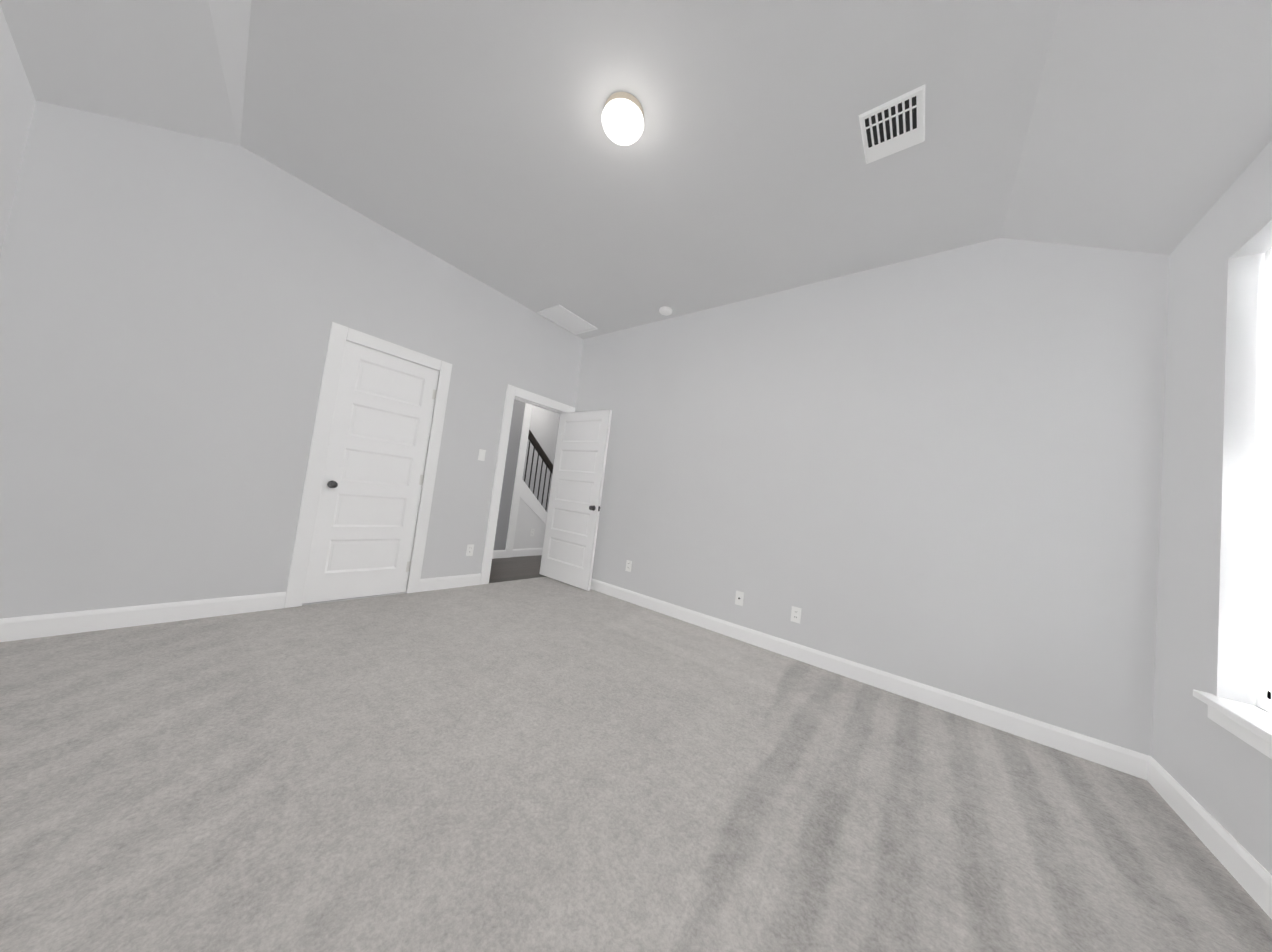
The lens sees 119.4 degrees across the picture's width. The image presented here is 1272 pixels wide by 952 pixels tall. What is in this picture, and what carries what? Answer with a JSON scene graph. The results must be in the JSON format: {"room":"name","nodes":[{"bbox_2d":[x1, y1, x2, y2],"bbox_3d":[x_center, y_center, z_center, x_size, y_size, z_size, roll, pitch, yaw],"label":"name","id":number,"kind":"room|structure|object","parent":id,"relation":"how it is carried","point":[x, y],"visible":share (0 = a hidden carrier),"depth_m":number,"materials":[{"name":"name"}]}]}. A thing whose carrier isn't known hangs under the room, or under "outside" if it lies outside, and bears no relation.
{"room":"empty bedroom","nodes":[
{"label":"empty bedroom","id":0,"kind":"room"},
{"bbox_2d":[0,6,35,255],"bbox_3d":[-1.382,-0.736,0.330,4.554,3.350,0.160,4,-4,38],"label":"wall","id":1,"kind":"structure","parent":0,"point":[17,100],"depth_m":1.70,"materials":[{"name":"paint"}]},
{"bbox_2d":[0,100,582,618],"bbox_3d":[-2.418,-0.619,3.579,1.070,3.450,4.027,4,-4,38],"label":"wall","id":2,"kind":"structure","parent":0,"point":[174,306],"depth_m":2.29,"materials":[{"name":"paint"}]},
{"bbox_2d":[0,592,285,641],"bbox_3d":[-2.911,0.824,2.204,0.016,0.115,1.227,4,-4,38],"label":"baseboard","id":3,"kind":"structure","parent":2,"relation":"attached to","point":[46,625],"depth_m":2.16,"materials":[{"name":"white"}]},
{"bbox_2d":[284,322,451,607],"bbox_3d":[-2.143,-0.052,3.101,0.018,2.135,0.910,4,-4,38],"label":"trim","id":4,"kind":"structure","parent":2,"relation":"attached to","point":[339,335],"depth_m":2.83,"materials":[{"name":"white wood"}]},
{"bbox_2d":[302,340,438,603],"bbox_3d":[-2.145,-0.009,3.103,0.094,2.026,0.726,4,-4,38],"label":"closet door","id":5,"kind":"structure","parent":2,"relation":"in","point":[366,519],"depth_m":3.08,"materials":[{"name":"white wood"}]},
{"bbox_2d":[419,573,480,591],"bbox_3d":[-1.803,1.038,3.635,0.016,0.115,0.597,4,-4,38],"label":"baseboard","id":6,"kind":"structure","parent":2,"relation":"attached to","point":[438,583],"depth_m":3.61,"materials":[{"name":"white wood"}]},
{"bbox_2d":[466,544,473,555],"bbox_3d":[-1.682,0.753,3.768,0.008,0.115,0.070,4,-4,38],"label":"electrical outlet","id":7,"kind":"object","parent":2,"relation":"attached to","point":[470,549],"visible":1,"depth_m":3.77,"materials":[{"name":"white plastic"}]},
{"bbox_2d":[478,449,485,460],"bbox_3d":[-1.578,-0.214,3.808,0.013,0.115,0.070,4,-4,38],"label":"light switch","id":8,"kind":"object","parent":2,"relation":"attached to","point":[481,456],"visible":1,"depth_m":3.81,"materials":[{"name":"white plastic"}]},
{"bbox_2d":[480,384,574,584],"bbox_3d":[-1.258,0.125,4.355,0.156,2.135,0.983,4,-4,38],"label":"door frame","id":9,"kind":"structure","parent":2,"relation":"attached to","point":[512,392],"depth_m":3.98,"materials":[{"name":"white wood"}]},
{"bbox_2d":[539,410,611,590],"bbox_3d":[-0.737,0.233,4.410,0.863,2.026,0.152,4,-4,38],"label":"bedroom door","id":10,"kind":"structure","parent":2,"relation":"in","point":[571,529],"depth_m":4.37,"materials":[{"name":"white wood"}]},
{"bbox_2d":[493,399,524,549],"bbox_3d":[-2.501,-0.344,4.578,0.100,2.800,2.345,4,-4,38],"label":"wall","id":11,"kind":"structure","parent":0,"point":[518,407],"depth_m":5.38,"materials":[{"name":"paint"}]},
{"bbox_2d":[492,403,531,558],"bbox_3d":[-2.464,-0.337,4.625,0.131,2.800,2.465,4,-4,38],"label":"wall post","id":12,"kind":"object","parent":11,"relation":"attached to","point":[507,552],"depth_m":5.48,"materials":[{"name":"white wood"}]},
{"bbox_2d":[489,555,545,582],"bbox_3d":[-1.984,1.226,5.380,2.399,0.100,4.600,4,-4,38],"label":"floor","id":13,"kind":"structure","parent":0,"point":[514,568],"depth_m":4.78,"materials":[{"name":"grey carpet"}]},
{"bbox_2d":[512,430,552,556],"bbox_3d":[-2.166,0.031,5.834,1.058,2.280,2.754,4,-4,38],"label":"staircase","id":14,"kind":"structure","parent":13,"relation":"on","point":[532,513],"depth_m":5.75,"materials":[{"name":"white"}]},
{"bbox_2d":[523,405,559,511],"bbox_3d":[-2.717,-0.276,6.173,0.100,2.800,4.800,4,-4,38],"label":"wall","id":15,"kind":"structure","parent":0,"point":[544,426],"depth_m":7.21,"materials":[{"name":"paint"}]},
{"bbox_2d":[0,576,1271,951],"bbox_3d":[-0.375,1.205,1.748,4.604,0.100,3.847,4,-4,38],"label":"floor carpet","id":16,"kind":"object","parent":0,"point":[540,764],"visible":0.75,"depth_m":1.31,"materials":[{"name":"grey carpet"}]},
{"bbox_2d":[0,0,1271,338],"bbox_3d":[-0.034,-1.859,1.942,4.674,0.723,3.867,4,-4,38],"label":"ceiling","id":17,"kind":"structure","parent":0,"point":[470,138],"depth_m":1.85,"materials":[{"name":"paint"}]},
{"bbox_2d":[537,305,597,334],"bbox_3d":[-0.792,-1.806,4.329,0.385,0.012,0.600,4,-4,38],"label":"access hatch","id":18,"kind":"object","parent":17,"relation":"attached to","point":[565,318],"visible":0.98,"depth_m":4.31,"materials":[{"name":"paint"}]},
{"bbox_2d":[602,92,643,144],"bbox_3d":[-0.068,-1.807,1.908,0.217,0.122,0.217,4,-4,38],"label":"ceiling light","id":19,"kind":"object","parent":17,"relation":"attached to","point":[622,118],"visible":1,"depth_m":1.85,"materials":[{"name":"white glass"}]},
{"bbox_2d":[659,306,671,315],"bbox_3d":[0.305,-1.692,3.827,0.136,0.040,0.136,4,-4,38],"label":"smoke detector","id":20,"kind":"object","parent":17,"relation":"attached to","point":[665,310],"visible":0.98,"depth_m":3.79,"materials":[{"name":"white plastic"}]},
{"bbox_2d":[858,84,924,163],"bbox_3d":[1.264,-1.708,1.832,0.255,0.015,0.300,4,-4,38],"label":"ceiling vent","id":21,"kind":"object","parent":17,"relation":"in","point":[893,126],"visible":1,"depth_m":1.81,"materials":[{"name":"white plastic"}]},
{"bbox_2d":[575,238,1169,755],"bbox_3d":[1.046,-0.276,3.331,4.714,3.350,0.120,4,-4,38],"label":"wall","id":22,"kind":"structure","parent":0,"point":[941,470],"depth_m":2.51,"materials":[{"name":"paint"}]},
{"bbox_2d":[625,560,631,571],"bbox_3d":[-0.078,0.953,3.938,0.070,0.115,0.008,4,-4,38],"label":"electrical outlet","id":23,"kind":"object","parent":22,"relation":"attached to","point":[628,565],"visible":1,"depth_m":3.93,"materials":[{"name":"white plastic"}]},
{"bbox_2d":[735,591,743,605],"bbox_3d":[0.881,1.046,3.175,0.070,0.115,0.016,4,-4,38],"label":"electrical outlet","id":24,"kind":"object","parent":22,"relation":"attached to","point":[739,597],"visible":1,"depth_m":3.17,"materials":[{"name":"white plastic"}]},
{"bbox_2d":[791,606,800,623],"bbox_3d":[1.245,1.081,2.893,0.070,0.115,0.008,4,-4,38],"label":"electrical outlet","id":25,"kind":"object","parent":22,"relation":"attached to","point":[796,614],"visible":1,"depth_m":2.89,"materials":[{"name":"white plastic"}]},
{"bbox_2d":[590,579,1143,778],"bbox_3d":[0.753,1.315,3.234,4.554,0.115,0.016,4,-4,38],"label":"baseboard","id":26,"kind":"structure","parent":22,"relation":"attached to","point":[1125,760],"depth_m":2.39,"materials":[{"name":"white"}]},
{"bbox_2d":[1152,140,1271,874],"bbox_3d":[1.608,-0.383,0.346,0.160,3.350,3.907,4,-4,38],"label":"wall","id":27,"kind":"structure","parent":0,"point":[1207,600],"depth_m":1.55,"materials":[{"name":"paint"}]},
{"bbox_2d":[1144,754,1271,918],"bbox_3d":[1.400,1.225,0.371,0.016,0.115,3.690,4,-4,38],"label":"baseboard","id":28,"kind":"structure","parent":27,"relation":"attached to","point":[1242,865],"depth_m":1.41,"materials":[{"name":"white"}]},
{"bbox_2d":[1193,689,1271,758],"bbox_3d":[2.023,0.866,1.085,0.130,0.095,1.020,4,-4,38],"label":"window sill","id":29,"kind":"structure","parent":27,"relation":"attached to","point":[1250,725],"depth_m":1.34,"materials":[{"name":"white"}]},
{"bbox_2d":[1257,248,1271,713],"bbox_3d":[2.208,-0.072,1.081,0.060,1.808,0.946,4,-4,38],"label":"window","id":30,"kind":"structure","parent":27,"relation":"in","point":[1264,678],"depth_m":1.43,"materials":[{"name":"white glass"}]}
]}

